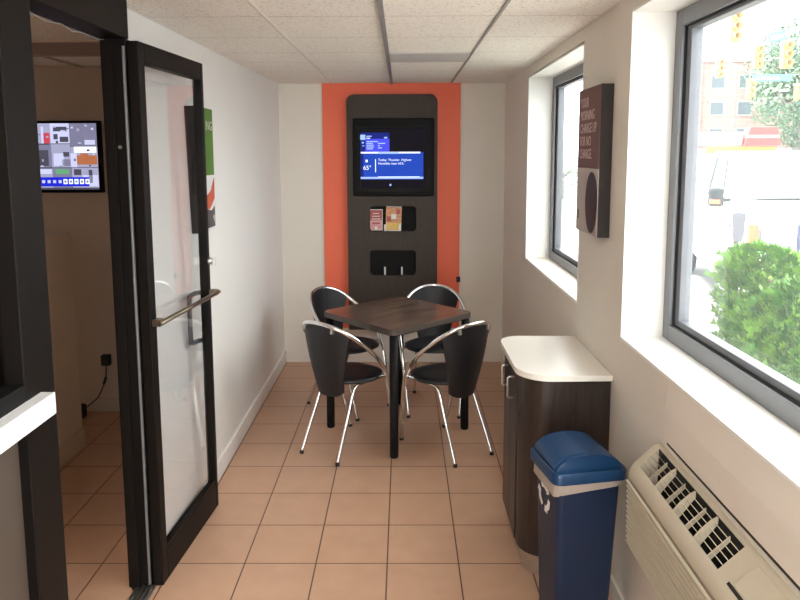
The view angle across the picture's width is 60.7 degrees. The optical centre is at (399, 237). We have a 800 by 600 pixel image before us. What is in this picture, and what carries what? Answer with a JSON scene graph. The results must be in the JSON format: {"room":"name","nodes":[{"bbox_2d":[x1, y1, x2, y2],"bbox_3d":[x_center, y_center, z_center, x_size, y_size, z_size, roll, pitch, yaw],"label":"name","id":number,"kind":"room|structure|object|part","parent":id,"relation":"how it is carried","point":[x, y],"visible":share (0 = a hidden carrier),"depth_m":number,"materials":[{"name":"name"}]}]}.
{"room":"motel breakfast area","nodes":[
{"label":"motel breakfast area","id":0,"kind":"room"},
{"bbox_2d":[44,233,85,466],"bbox_3d":[-2.025,0.714,3.049,0.312,1.262,1.860,0,7,0],"label":"wall partition","id":1,"kind":"structure","parent":0,"point":[71,433],"depth_m":3.82,"materials":[{"name":"paint"}]},
{"bbox_3d":[-1.873,1.290,3.118,0.012,0.100,1.860,0,7,0],"label":"skirting","id":2,"kind":"part","parent":1,"relation":"part of","materials":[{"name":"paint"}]},
{"bbox_2d":[34,66,118,410],"bbox_3d":[-2.229,0.038,4.494,2.290,2.258,0.110,0,7,0],"label":"wall","id":3,"kind":"structure","parent":0,"point":[62,93],"depth_m":4.43,"materials":[{"name":"paint"}]},
{"bbox_2d":[33,53,84,67],"bbox_3d":[-2.007,-0.929,3.117,0.025,0.008,2.390,0,7,0],"label":"trim","id":4,"kind":"structure","parent":3,"relation":"attached to","point":[50,58],"depth_m":4.02,"materials":[{"name":"paint"}]},
{"bbox_2d":[37,121,104,192],"bbox_3d":[-2.109,-0.511,4.346,0.425,0.453,0.047,0,7,0],"label":"monitor","id":5,"kind":"object","parent":3,"relation":"attached to","point":[70,152],"visible":0.87,"depth_m":4.33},
{"bbox_2d":[87,354,111,406],"bbox_3d":[-1.996,0.951,4.506,0.180,0.348,0.054,-2,7,-17],"label":"power adapter","id":6,"kind":"object","parent":3,"relation":"attached to","point":[106,361],"visible":1,"depth_m":4.50,"materials":[{"name":"black plastic"}]},
{"bbox_3d":[-2.007,0.984,4.498,0.153,0.284,0.018,-3,8,-24],"label":"cord","id":7,"kind":"part","parent":6,"relation":"part of","materials":[{"name":"black plastic"}]},
{"bbox_2d":[97,398,119,411],"bbox_3d":[-1.552,1.120,4.560,0.940,0.090,0.012,0,7,0],"label":"baseboard","id":8,"kind":"structure","parent":3,"relation":"attached to","point":[103,404],"depth_m":4.56,"materials":[{"name":"paint"}]},
{"bbox_2d":[127,9,284,535],"bbox_3d":[-1.013,0.086,4.072,0.103,2.258,2.914,0,7,0],"label":"wall","id":9,"kind":"structure","parent":0,"point":[248,335],"depth_m":3.68,"materials":[{"name":"white paint"}]},
{"bbox_2d":[32,43,99,55],"bbox_3d":[-2.197,-0.987,3.579,2.170,0.004,0.460,0,7,0],"label":"trim","id":10,"kind":"structure","parent":9,"relation":"attached to","point":[45,49],"depth_m":3.59,"materials":[{"name":"brown wood"}]},
{"bbox_2d":[32,40,99,42],"bbox_3d":[-2.198,-0.956,3.341,2.170,0.008,0.024,0,7,0],"label":"trim","id":11,"kind":"structure","parent":9,"relation":"attached to","point":[33,41],"depth_m":3.33,"materials":[{"name":"paint"}]},
{"bbox_2d":[33,55,99,56],"bbox_3d":[-2.196,-1.013,3.818,2.170,0.008,0.024,0,7,0],"label":"trim","id":12,"kind":"structure","parent":9,"relation":"attached to","point":[64,55],"depth_m":3.81,"materials":[{"name":"paint"}]},
{"bbox_2d":[29,0,220,599],"bbox_3d":[-0.988,0.267,2.573,0.197,2.258,1.276,1,7,6],"label":"door","id":13,"kind":"structure","parent":9,"relation":"in","point":[153,555],"depth_m":2.59,"materials":[{"name":"brown metal"}]},
{"bbox_2d":[30,11,103,39],"bbox_3d":[-1.055,-0.668,2.191,0.016,0.022,0.501,0,7,0],"label":"cable","id":14,"kind":"object","parent":13,"relation":"hanging from","point":[30,11],"visible":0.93,"depth_m":2.14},
{"bbox_3d":[-1.035,0.301,2.293,0.102,2.258,0.700,0,7,0],"label":"frame","id":15,"kind":"part","parent":13,"relation":"part of","materials":[{"name":"brown metal"}]},
{"bbox_3d":[-0.952,0.377,3.168,0.035,0.250,0.112,2,7,20],"label":"pull handle","id":16,"kind":"part","parent":13,"relation":"part of","materials":[{"name":"grey metal"}]},
{"bbox_2d":[184,106,215,233],"bbox_3d":[-0.992,-0.335,3.392,0.058,0.607,0.295,0,7,0],"label":"poster","id":17,"kind":"object","parent":9,"relation":"attached to","point":[188,110],"visible":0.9,"depth_m":3.28,"materials":[{"name":"paper"}]},
{"bbox_2d":[202,350,286,487],"bbox_3d":[-0.953,1.121,4.494,0.018,0.100,2.324,0,7,0],"label":"baseboard","id":18,"kind":"structure","parent":9,"relation":"attached to","point":[233,444],"depth_m":4.23,"materials":[{"name":"white paint"}]},
{"bbox_2d":[30,0,622,83],"bbox_3d":[-1.192,-0.827,1.720,4.400,0.120,7.700,0,7,0],"label":"ceiling","id":19,"kind":"structure","parent":0,"point":[343,39],"depth_m":3.16,"materials":[{"name":"tile"}]},
{"bbox_2d":[245,0,333,83],"bbox_3d":[-0.541,-0.999,3.651,0.011,0.006,3.484,0,7,1],"label":"trim","id":20,"kind":"structure","parent":19,"relation":"attached to","point":[249,2],"depth_m":3.15,"materials":[{"name":"grey metal"}]},
{"bbox_2d":[376,0,392,84],"bbox_3d":[-0.070,-0.997,3.649,0.020,0.012,3.484,0,7,0],"label":"trim","id":21,"kind":"structure","parent":19,"relation":"attached to","point":[379,2],"depth_m":3.14,"materials":[{"name":"grey metal"}]},
{"bbox_2d":[389,53,470,61],"bbox_3d":[0.166,-1.037,3.940,0.449,0.007,0.350,0,7,0],"label":"ceiling panel","id":22,"kind":"object","parent":19,"relation":"attached to","point":[394,57],"visible":1,"depth_m":3.91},
{"bbox_2d":[450,0,510,83],"bbox_3d":[0.397,-1.001,3.646,0.012,0.006,3.484,0,7,0],"label":"trim","id":23,"kind":"structure","parent":19,"relation":"attached to","point":[507,2],"depth_m":3.15,"materials":[{"name":"grey metal"}]},
{"bbox_2d":[60,362,611,599],"bbox_3d":[-1.185,1.534,2.005,4.400,0.120,7.700,0,7,0],"label":"floor","id":24,"kind":"structure","parent":0,"point":[286,523],"depth_m":3.28,"materials":[{"name":"tile"}]},
{"bbox_2d":[0,0,68,599],"bbox_3d":[-1.029,0.569,0.077,0.138,2.258,3.805,0,7,0],"label":"window","id":25,"kind":"structure","parent":24,"relation":"on","point":[32,539],"depth_m":1.81,"materials":[{"name":"brown metal"}]},
{"bbox_3d":[-1.048,0.672,0.004,0.100,0.130,3.635,0,7,0],"label":"transom rail","id":26,"kind":"part","parent":25,"relation":"part of","materials":[{"name":"black metal"}]},
{"bbox_3d":[-1.047,1.216,0.070,0.040,0.975,3.635,0,7,0],"label":"panel","id":27,"kind":"part","parent":25,"relation":"part of","materials":[{"name":"beige paint"}]},
{"bbox_3d":[-0.989,0.679,0.043,0.058,0.061,3.712,0,7,0],"label":"sill","id":28,"kind":"part","parent":25,"relation":"part of","materials":[{"name":"white paint"}]},
{"bbox_2d":[81,404,86,418],"bbox_3d":[-2.095,1.138,4.443,0.075,0.085,0.095,0,7,0],"label":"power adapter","id":29,"kind":"object","parent":24,"relation":"on","point":[83,406],"visible":0.24,"depth_m":4.45,"materials":[{"name":"black plastic"}]},
{"bbox_2d":[300,320,389,466],"bbox_3d":[-0.320,0.830,3.977,0.479,0.798,0.499,5,8,36],"label":"chair","id":30,"kind":"object","parent":24,"relation":"on","point":[328,345],"visible":0.96,"depth_m":3.80,"materials":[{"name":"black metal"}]},
{"bbox_3d":[-0.468,0.997,4.042,0.073,0.437,0.373,3,8,23],"label":"leg","id":31,"kind":"part","parent":30,"relation":"part of","materials":[{"name":"silver metal"}]},
{"bbox_3d":[-0.424,0.683,3.815,0.344,0.430,0.114,5,8,36],"label":"backrest","id":32,"kind":"part","parent":30,"relation":"part of","materials":[{"name":"black plastic"}]},
{"bbox_3d":[-0.321,0.826,3.976,0.479,0.789,0.498,5,8,36],"label":"hoop frame","id":33,"kind":"part","parent":30,"relation":"part of","materials":[{"name":"silver metal"}]},
{"bbox_3d":[-0.230,1.016,3.872,0.373,0.437,0.073,-6,9,-41],"label":"leg","id":34,"kind":"part","parent":30,"relation":"part of","materials":[{"name":"silver metal"}]},
{"bbox_3d":[-0.300,0.791,4.000,0.392,0.026,0.370,5,8,36],"label":"seat","id":35,"kind":"part","parent":30,"relation":"part of","materials":[{"name":"black plastic"}]},
{"bbox_2d":[307,286,388,420],"bbox_3d":[-0.364,0.753,4.619,0.499,0.798,0.479,5,9,37],"label":"chair","id":36,"kind":"object","parent":24,"relation":"on","point":[321,298],"visible":0.51,"depth_m":4.68,"materials":[{"name":"black plastic"}]},
{"bbox_3d":[-0.492,0.935,4.554,0.073,0.437,0.373,-6,9,-40],"label":"leg","id":37,"kind":"part","parent":36,"relation":"part of","materials":[{"name":"silver metal"}]},
{"bbox_3d":[-0.505,0.576,4.705,0.114,0.430,0.344,5,9,37],"label":"backrest","id":38,"kind":"part","parent":36,"relation":"part of","materials":[{"name":"black plastic"}]},
{"bbox_3d":[-0.336,0.720,4.593,0.370,0.026,0.392,5,9,37],"label":"seat","id":39,"kind":"part","parent":36,"relation":"part of","materials":[{"name":"black plastic"}]},
{"bbox_2d":[324,296,470,458],"bbox_3d":[-0.017,0.825,4.235,0.663,0.745,0.663,-6,9,-42],"label":"cafe table","id":40,"kind":"object","parent":24,"relation":"on","point":[394,317],"visible":0.89,"depth_m":4.10,"materials":[{"name":"brown wood"}]},
{"bbox_3d":[-0.435,0.839,4.254,0.049,0.707,0.049,-6,9,-42],"label":"leg","id":41,"kind":"part","parent":40,"relation":"part of","materials":[{"name":"black metal"}]},
{"bbox_3d":[-0.034,0.890,3.821,0.049,0.707,0.049,-6,9,-42],"label":"leg","id":42,"kind":"part","parent":40,"relation":"part of","materials":[{"name":"black metal"}]},
{"bbox_3d":[-0.018,0.499,4.196,0.560,0.021,0.560,-6,9,-42],"label":"apron frame","id":43,"kind":"part","parent":40,"relation":"part of","materials":[{"name":"brown wood"}]},
{"bbox_3d":[0.000,0.789,4.652,0.049,0.707,0.049,-6,9,-42],"label":"leg","id":44,"kind":"part","parent":40,"relation":"part of","materials":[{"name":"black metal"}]},
{"bbox_3d":[0.401,0.841,4.220,0.049,0.707,0.049,-6,9,-42],"label":"leg","id":45,"kind":"part","parent":40,"relation":"part of","materials":[{"name":"black metal"}]},
{"bbox_2d":[398,283,466,418],"bbox_3d":[0.228,0.750,4.627,0.479,0.798,0.499,0,7,2],"label":"chair","id":46,"kind":"object","parent":24,"relation":"on","point":[441,294],"visible":0.52,"depth_m":4.76,"materials":[{"name":"black plastic"}]},
{"bbox_3d":[0.084,0.915,4.704,0.073,0.437,0.374,2,7,15],"label":"leg","id":47,"kind":"part","parent":46,"relation":"part of","materials":[{"name":"silver metal"}]},
{"bbox_3d":[0.227,0.719,4.588,0.392,0.026,0.370,0,7,2],"label":"seat","id":48,"kind":"part","parent":46,"relation":"part of","materials":[{"name":"black plastic"}]},
{"bbox_3d":[0.235,0.564,4.782,0.344,0.430,0.114,0,7,2],"label":"backrest","id":49,"kind":"part","parent":46,"relation":"part of","materials":[{"name":"black plastic"}]},
{"bbox_2d":[399,321,493,467],"bbox_3d":[0.279,0.831,3.953,0.479,0.798,0.499,-5,8,-35],"label":"chair","id":50,"kind":"object","parent":24,"relation":"on","point":[464,346],"visible":1,"depth_m":3.78,"materials":[{"name":"black plastic"}]},
{"bbox_3d":[0.259,0.792,3.977,0.392,0.026,0.370,-5,8,-35],"label":"seat","id":51,"kind":"part","parent":50,"relation":"part of","materials":[{"name":"black plastic"}]},
{"bbox_3d":[0.189,1.018,3.849,0.373,0.437,0.073,6,9,42],"label":"leg","id":52,"kind":"part","parent":50,"relation":"part of","materials":[{"name":"silver metal"}]},
{"bbox_3d":[0.380,0.684,3.790,0.344,0.430,0.114,-5,8,-35],"label":"backrest","id":53,"kind":"part","parent":50,"relation":"part of","materials":[{"name":"black plastic"}]},
{"bbox_3d":[0.428,0.997,4.017,0.073,0.437,0.373,-3,7,-23],"label":"leg","id":54,"kind":"part","parent":50,"relation":"part of","materials":[{"name":"silver metal"}]},
{"bbox_2d":[501,336,612,574],"bbox_3d":[0.634,0.922,2.967,0.376,0.853,0.587,0,7,0],"label":"base cabinet","id":55,"kind":"object","parent":24,"relation":"on","point":[552,384],"visible":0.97,"depth_m":2.74,"materials":[{"name":"laminate"}]},
{"bbox_3d":[0.462,0.607,3.007,0.034,0.098,0.008,0,7,0],"label":"handle","id":56,"kind":"part","parent":55,"relation":"part of","materials":[{"name":"metal"}]},
{"bbox_3d":[0.482,0.879,3.061,0.010,0.707,0.168,0,7,0],"label":"door","id":57,"kind":"part","parent":55,"relation":"part of","materials":[{"name":"laminate"}]},
{"bbox_3d":[0.462,0.626,2.848,0.034,0.098,0.008,0,7,0],"label":"handle","id":58,"kind":"part","parent":55,"relation":"part of","materials":[{"name":"metal"}]},
{"bbox_3d":[0.481,0.899,2.894,0.010,0.707,0.156,0,7,0],"label":"door","id":59,"kind":"part","parent":55,"relation":"part of","materials":[{"name":"laminate"}]},
{"bbox_3d":[0.665,1.298,3.013,0.316,0.095,0.497,0,7,0],"label":"kick plate","id":60,"kind":"part","parent":55,"relation":"part of","materials":[{"name":"metal"}]},
{"bbox_2d":[501,336,612,381],"bbox_3d":[0.640,0.510,2.917,0.361,0.023,0.587,0,7,0],"label":"countertop","id":61,"kind":"structure","parent":55,"relation":"on","point":[539,358],"depth_m":2.84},
{"bbox_2d":[531,431,625,599],"bbox_3d":[0.626,1.065,2.445,0.268,0.693,0.243,-1,7,-11],"label":"recycling bin","id":62,"kind":"object","parent":24,"relation":"on","point":[579,480],"visible":1,"depth_m":2.35,"materials":[{"name":"blue plastic"}]},
{"bbox_3d":[0.625,0.769,2.409,0.268,0.090,0.243,-1,7,-11],"label":"lid","id":63,"kind":"part","parent":62,"relation":"part of","materials":[{"name":"blue plastic"}]},
{"bbox_2d":[278,83,505,350],"bbox_3d":[-0.094,-0.101,5.588,2.150,2.258,0.150,0,7,0],"label":"wall","id":64,"kind":"structure","parent":0,"point":[482,113],"depth_m":5.49,"materials":[{"name":"paint"}]},
{"bbox_2d":[322,83,460,327],"bbox_3d":[-0.066,-0.234,5.486,1.090,1.968,0.020,0,7,0],"label":"accent panel","id":65,"kind":"object","parent":64,"relation":"attached to","point":[334,96],"visible":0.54,"depth_m":5.44,"materials":[{"name":"orange paint"}]},
{"bbox_2d":[346,94,437,329],"bbox_3d":[-0.060,-0.184,5.452,0.713,1.876,0.059,0,7,0],"label":"panel","id":66,"kind":"object","parent":64,"relation":"attached to","point":[382,264],"visible":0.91,"depth_m":5.45,"materials":[{"name":"brown laminate"}]},
{"bbox_2d":[370,209,382,229],"bbox_3d":[-0.191,-0.139,5.464,0.105,0.168,0.023,0,7,0],"label":"brochure","id":67,"kind":"object","parent":66,"relation":"in","point":[376,215],"visible":1,"depth_m":5.46,"materials":[{"name":"paper"}]},
{"bbox_2d":[384,224,400,230],"bbox_3d":[-0.059,-0.076,5.439,0.136,0.052,0.010,0,7,0],"label":"brochure holder","id":68,"kind":"object","parent":66,"relation":"attached to","point":[384,224],"visible":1,"depth_m":5.44,"materials":[{"name":"plastic"}]},
{"bbox_2d":[372,274,413,274],"bbox_3d":[-0.054,0.303,5.513,0.364,0.007,0.043,0,7,0],"label":"shelf","id":69,"kind":"object","parent":66,"relation":"attached to","point":[372,274],"depth_m":5.50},
{"bbox_2d":[353,119,433,195],"bbox_3d":[-0.052,-0.630,5.396,0.634,0.604,0.050,0,7,0],"label":"television","id":70,"kind":"object","parent":66,"relation":"attached to","point":[392,157],"visible":1,"depth_m":5.38,"materials":[{"name":"black plastic"}]},
{"bbox_2d":[386,206,401,229],"bbox_3d":[-0.050,-0.151,5.463,0.128,0.195,0.025,0,7,0],"label":"brochure","id":71,"kind":"object","parent":66,"relation":"in","point":[393,213],"visible":1,"depth_m":5.46,"materials":[{"name":"paper"}]},
{"bbox_2d":[286,350,501,361],"bbox_3d":[-0.053,0.983,5.637,1.785,0.095,0.012,0,7,0],"label":"baseboard","id":72,"kind":"structure","parent":64,"relation":"attached to","point":[489,355],"depth_m":5.63,"materials":[{"name":"paint"}]},
{"bbox_2d":[502,0,799,599],"bbox_3d":[0.924,0.341,1.917,0.215,2.258,7.534,0,7,0],"label":"wall","id":73,"kind":"structure","parent":0,"point":[532,305],"depth_m":2.73,"materials":[{"name":"paint"}]},
{"bbox_2d":[525,43,584,303],"bbox_3d":[0.930,-0.357,3.777,0.212,1.188,1.359,0,7,0],"label":"window","id":74,"kind":"structure","parent":73,"relation":"in","point":[545,111],"depth_m":4.40,"materials":[{"name":"white paint"}]},
{"bbox_3d":[0.902,0.227,3.848,0.154,0.012,1.355,0,7,0],"label":"sill","id":75,"kind":"part","parent":74,"relation":"part of","materials":[{"name":"white paint"}]},
{"bbox_3d":[0.999,-0.359,3.776,0.043,1.168,1.343,0,7,0],"label":"frame","id":76,"kind":"part","parent":74,"relation":"part of","materials":[{"name":"grey metal"}]},
{"bbox_3d":[1.016,-0.359,3.776,0.040,1.046,1.221,0,7,0],"label":"sash","id":77,"kind":"part","parent":74,"relation":"part of","materials":[{"name":"grey metal"}]},
{"bbox_2d":[501,353,623,599],"bbox_3d":[0.815,1.432,1.968,0.010,0.080,7.372,0,7,0],"label":"baseboard","id":78,"kind":"structure","parent":73,"relation":"attached to","point":[615,594],"depth_m":2.61,"materials":[{"name":"paint"}]},
{"bbox_2d":[576,83,613,237],"bbox_3d":[0.794,-0.312,2.801,0.052,0.594,0.325,0,7,0],"label":"wall sign","id":79,"kind":"object","parent":73,"relation":"attached to","point":[596,103],"visible":1,"depth_m":2.70,"materials":[{"name":"brown wood"}]},
{"bbox_2d":[585,172,596,232],"bbox_3d":[0.770,-0.140,2.751,0.002,0.248,0.172,0,7,0],"label":"picture","id":80,"kind":"object","parent":79,"relation":"attached to","point":[590,177],"depth_m":2.75},
{"bbox_2d":[620,0,799,491],"bbox_3d":[0.915,-0.043,1.088,0.212,1.186,2.784,0,7,0],"label":"window","id":81,"kind":"structure","parent":73,"relation":"in","point":[655,23],"depth_m":2.39,"materials":[{"name":"white paint"}]},
{"bbox_3d":[0.888,0.540,1.159,0.154,0.012,2.780,0,7,0],"label":"sill","id":82,"kind":"part","parent":81,"relation":"part of","materials":[{"name":"white paint"}]},
{"bbox_3d":[0.985,-0.045,1.087,0.043,1.166,2.768,0,7,0],"label":"frame","id":83,"kind":"part","parent":81,"relation":"part of","materials":[{"name":"grey metal"}]},
{"bbox_3d":[1.001,-0.045,1.087,0.040,1.044,2.646,0,7,0],"label":"sash","id":84,"kind":"part","parent":81,"relation":"part of","materials":[{"name":"grey metal"}]},
{"bbox_2d":[625,443,799,599],"bbox_3d":[0.760,0.890,1.453,0.110,0.390,1.440,0,7,0],"label":"air conditioner","id":85,"kind":"object","parent":73,"relation":"attached to","point":[685,546],"visible":0.99,"depth_m":1.78,"materials":[{"name":"beige plastic"}]},
{"bbox_2d":[629,478,714,599],"bbox_3d":[0.717,0.946,1.448,0.008,0.214,1.416,0,7,0],"label":"grille","id":86,"kind":"object","parent":85,"relation":"attached to","point":[672,574],"depth_m":1.87,"materials":[{"name":"beige plastic"}]},
{"bbox_2d":[643,449,743,568],"bbox_3d":[0.770,0.751,1.852,0.060,0.132,0.531,0,7,0],"label":"grille","id":87,"kind":"object","parent":85,"relation":"attached to","point":[715,542],"depth_m":1.82,"materials":[{"name":"beige plastic"}]},
{"bbox_2d":[663,382,799,586],"bbox_3d":[0.806,0.665,0.935,0.012,0.178,2.306,0,7,0],"label":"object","id":88,"kind":"structure","parent":73,"relation":"attached to","point":[765,504],"depth_m":1.62,"materials":[{"name":"paint"}]},
{"label":"outside","id":89,"kind":"structure","parent":0,"visible":0},
{"bbox_3d":[2.110,-1.312,27.027,1.880,0.200,66.000,0,7,0],"label":"sidewalk","id":90,"kind":"object","parent":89,"visible":0},
{"bbox_2d":[728,207,745,245],"bbox_3d":[2.895,0.435,5.930,0.116,1.395,0.080,0,7,0],"label":"parking meter","id":91,"kind":"object","parent":90,"relation":"on","point":[737,215],"visible":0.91,"depth_m":5.83,"materials":[{"name":"grey metal"}]},
{"bbox_2d":[704,237,799,378],"bbox_3d":[1.814,0.720,3.403,0.634,1.443,0.623,0,7,0],"label":"bush","id":92,"kind":"object","parent":90,"relation":"on","point":[740,266],"visible":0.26,"depth_m":3.30,"materials":[{"name":"green plant"}]},
{"bbox_2d":[729,274,799,384],"bbox_3d":[1.613,0.835,2.706,0.670,1.385,0.667,0,7,0],"label":"bush","id":93,"kind":"object","parent":90,"relation":"on","point":[768,312],"visible":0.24,"depth_m":2.63,"materials":[{"name":"green plant"}]},
{"bbox_2d":[739,263,795,362],"bbox_3d":[2.332,0.738,3.909,0.822,1.285,0.853,0,7,0],"label":"arborvitae","id":94,"kind":"object","parent":90,"relation":"on","point":[786,265],"visible":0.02,"depth_m":3.83,"materials":[{"name":"green plant"}]},
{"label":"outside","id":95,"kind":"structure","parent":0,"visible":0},
{"bbox_2d":[561,168,724,340],"bbox_3d":[49.193,-3.424,44.146,92.100,0.200,101.000,0,7,0],"label":"street","id":96,"kind":"structure","parent":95,"point":[700,312],"depth_m":11.29,"materials":[{"name":"grey asphalt"}]},
{"bbox_2d":[562,140,577,198],"bbox_3d":[7.004,-3.038,29.623,2.988,2.789,2.585,3,8,25],"label":"street tree","id":97,"kind":"object","parent":96,"relation":"on","point":[574,165],"visible":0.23,"depth_m":29.76,"materials":[{"name":"green plant"}]},
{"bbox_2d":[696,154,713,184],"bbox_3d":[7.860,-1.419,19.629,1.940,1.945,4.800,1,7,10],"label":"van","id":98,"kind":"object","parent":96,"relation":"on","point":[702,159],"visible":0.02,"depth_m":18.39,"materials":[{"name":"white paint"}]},
{"bbox_2d":[698,127,791,153],"bbox_3d":[17.167,-4.021,35.513,4.250,3.250,4.340,0,7,0],"label":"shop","id":99,"kind":"structure","parent":96,"relation":"on","point":[751,135],"depth_m":33.43},
{"bbox_2d":[692,151,799,319],"bbox_3d":[4.985,-0.134,8.978,2.185,1.980,5.790,2,7,16],"label":"vehicle","id":100,"kind":"object","parent":96,"relation":"on","point":[766,184],"visible":0.44,"depth_m":7.94,"materials":[{"name":"white paint"}]},
{"bbox_2d":[707,188,730,205],"bbox_3d":[3.660,-0.459,7.824,0.240,0.210,0.100,2,7,16],"label":"mirror","id":101,"kind":"object","parent":100,"relation":"attached to","point":[715,195],"depth_m":7.79,"materials":[{"name":"grey glass"}]},
{"bbox_2d":[746,223,758,242],"bbox_3d":[3.395,-0.011,6.580,0.090,0.240,0.085,2,7,16],"label":"marker light","id":102,"kind":"object","parent":100,"relation":"attached to","point":[752,229],"depth_m":6.54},
{"bbox_2d":[796,223,799,255],"bbox_3d":[4.304,0.068,6.328,1.120,0.380,0.070,2,7,16],"label":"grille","id":103,"kind":"object","parent":100,"relation":"attached to","point":[797,225],"depth_m":6.45,"materials":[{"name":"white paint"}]},
{"bbox_2d":[698,33,798,150],"bbox_3d":[30.164,-11.452,60.605,10.300,11.900,8.250,1,7,6],"label":"brick building","id":104,"kind":"structure","parent":96,"relation":"on","point":[724,104],"depth_m":56.91,"materials":[{"name":"beige brick"}]},
{"bbox_3d":[26.509,-8.582,57.372,1.000,1.000,0.020,1,7,6],"label":"pane","id":105,"kind":"part","parent":104,"relation":"part of","materials":[{"name":"grey glass"}]},
{"bbox_3d":[26.502,-10.766,57.108,1.000,1.000,0.020,1,7,6],"label":"pane","id":106,"kind":"part","parent":104,"relation":"part of","materials":[{"name":"grey glass"}]},
{"bbox_3d":[26.496,-12.950,56.844,1.000,1.000,0.020,1,7,6],"label":"pane","id":107,"kind":"part","parent":104,"relation":"part of","materials":[{"name":"glass"}]},
{"bbox_3d":[28.689,-10.744,56.867,1.000,1.000,0.020,1,7,6],"label":"pane","id":108,"kind":"part","parent":104,"relation":"part of","materials":[{"name":"grey glass"}]},
{"bbox_3d":[28.683,-12.928,56.603,1.000,1.000,0.020,1,7,6],"label":"pane","id":109,"kind":"part","parent":104,"relation":"part of","materials":[{"name":"glass"}]},
{"bbox_3d":[29.724,-14.733,56.304,10.300,0.450,0.250,1,7,6],"label":"cornice","id":110,"kind":"part","parent":104,"relation":"part of","materials":[{"name":"beige concrete"}]},
{"bbox_2d":[739,10,799,150],"bbox_3d":[28.502,-10.002,49.204,7.459,11.778,7.272,1,7,6],"label":"street tree","id":111,"kind":"object","parent":96,"relation":"on","point":[786,87],"visible":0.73,"depth_m":48.65,"materials":[{"name":"green plant"}]},
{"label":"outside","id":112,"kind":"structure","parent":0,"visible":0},
{"bbox_2d":[727,12,799,42],"bbox_3d":[13.017,-7.350,23.132,9.158,1.397,0.409,0,7,0],"label":"traffic light","id":113,"kind":"object","parent":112,"point":[735,24],"depth_m":23.14,"materials":[{"name":"yellow metal"}]},
{"bbox_3d":[13.017,-7.530,23.245,9.158,1.067,0.036,0,7,0],"label":"span wire","id":114,"kind":"part","parent":113,"relation":"part of","materials":[{"name":"white metal"}]},
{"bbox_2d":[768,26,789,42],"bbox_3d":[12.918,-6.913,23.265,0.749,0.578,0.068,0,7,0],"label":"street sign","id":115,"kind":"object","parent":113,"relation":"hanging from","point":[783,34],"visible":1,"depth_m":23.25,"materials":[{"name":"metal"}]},
{"bbox_2d":[779,39,794,68],"bbox_3d":[13.203,-6.366,23.259,0.311,1.169,0.366,0,7,0],"label":"traffic light","id":116,"kind":"object","parent":113,"relation":"hanging from","point":[786,52],"visible":1,"depth_m":23.23,"materials":[{"name":"yellow metal"}]},
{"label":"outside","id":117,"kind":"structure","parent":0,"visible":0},
{"bbox_2d":[703,51,799,98],"bbox_3d":[21.683,-9.762,39.045,11.970,3.596,9.509,5,9,38],"label":"traffic light","id":118,"kind":"object","parent":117,"point":[749,88],"depth_m":38.97,"materials":[{"name":"yellow metal"}]},
{"bbox_3d":[18.259,-9.785,38.923,0.358,1.349,0.423,0,7,0],"label":"traffic light","id":119,"kind":"part","parent":118,"relation":"part of","materials":[{"name":"yellow metal"}]},
{"bbox_3d":[21.681,-10.384,38.970,15.253,2.344,0.036,0,7,0],"label":"span wire","id":120,"kind":"part","parent":118,"relation":"part of","materials":[{"name":"metal"}]},
{"bbox_2d":[753,72,791,80],"bbox_3d":[21.307,-9.194,39.061,2.226,0.533,0.068,0,7,0],"label":"street sign","id":121,"kind":"object","parent":118,"relation":"hanging from","point":[771,77],"visible":1,"depth_m":39.04,"materials":[{"name":"teal metal"}]},
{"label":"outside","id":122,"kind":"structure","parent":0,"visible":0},
{"bbox_2d":[752,39,764,68],"bbox_3d":[12.237,-6.276,23.287,0.263,0.990,0.310,0,7,0],"label":"traffic light","id":123,"kind":"object","parent":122,"point":[757,62],"visible":1,"depth_m":23.26,"materials":[{"name":"yellow metal"}]},
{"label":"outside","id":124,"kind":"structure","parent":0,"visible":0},
{"bbox_2d":[793,79,799,100],"bbox_3d":[22.804,-8.447,39.100,0.376,1.199,0.319,5,9,38],"label":"traffic light","id":125,"kind":"object","parent":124,"point":[796,97],"visible":1,"depth_m":39.04,"materials":[{"name":"yellow metal"}]}
]}

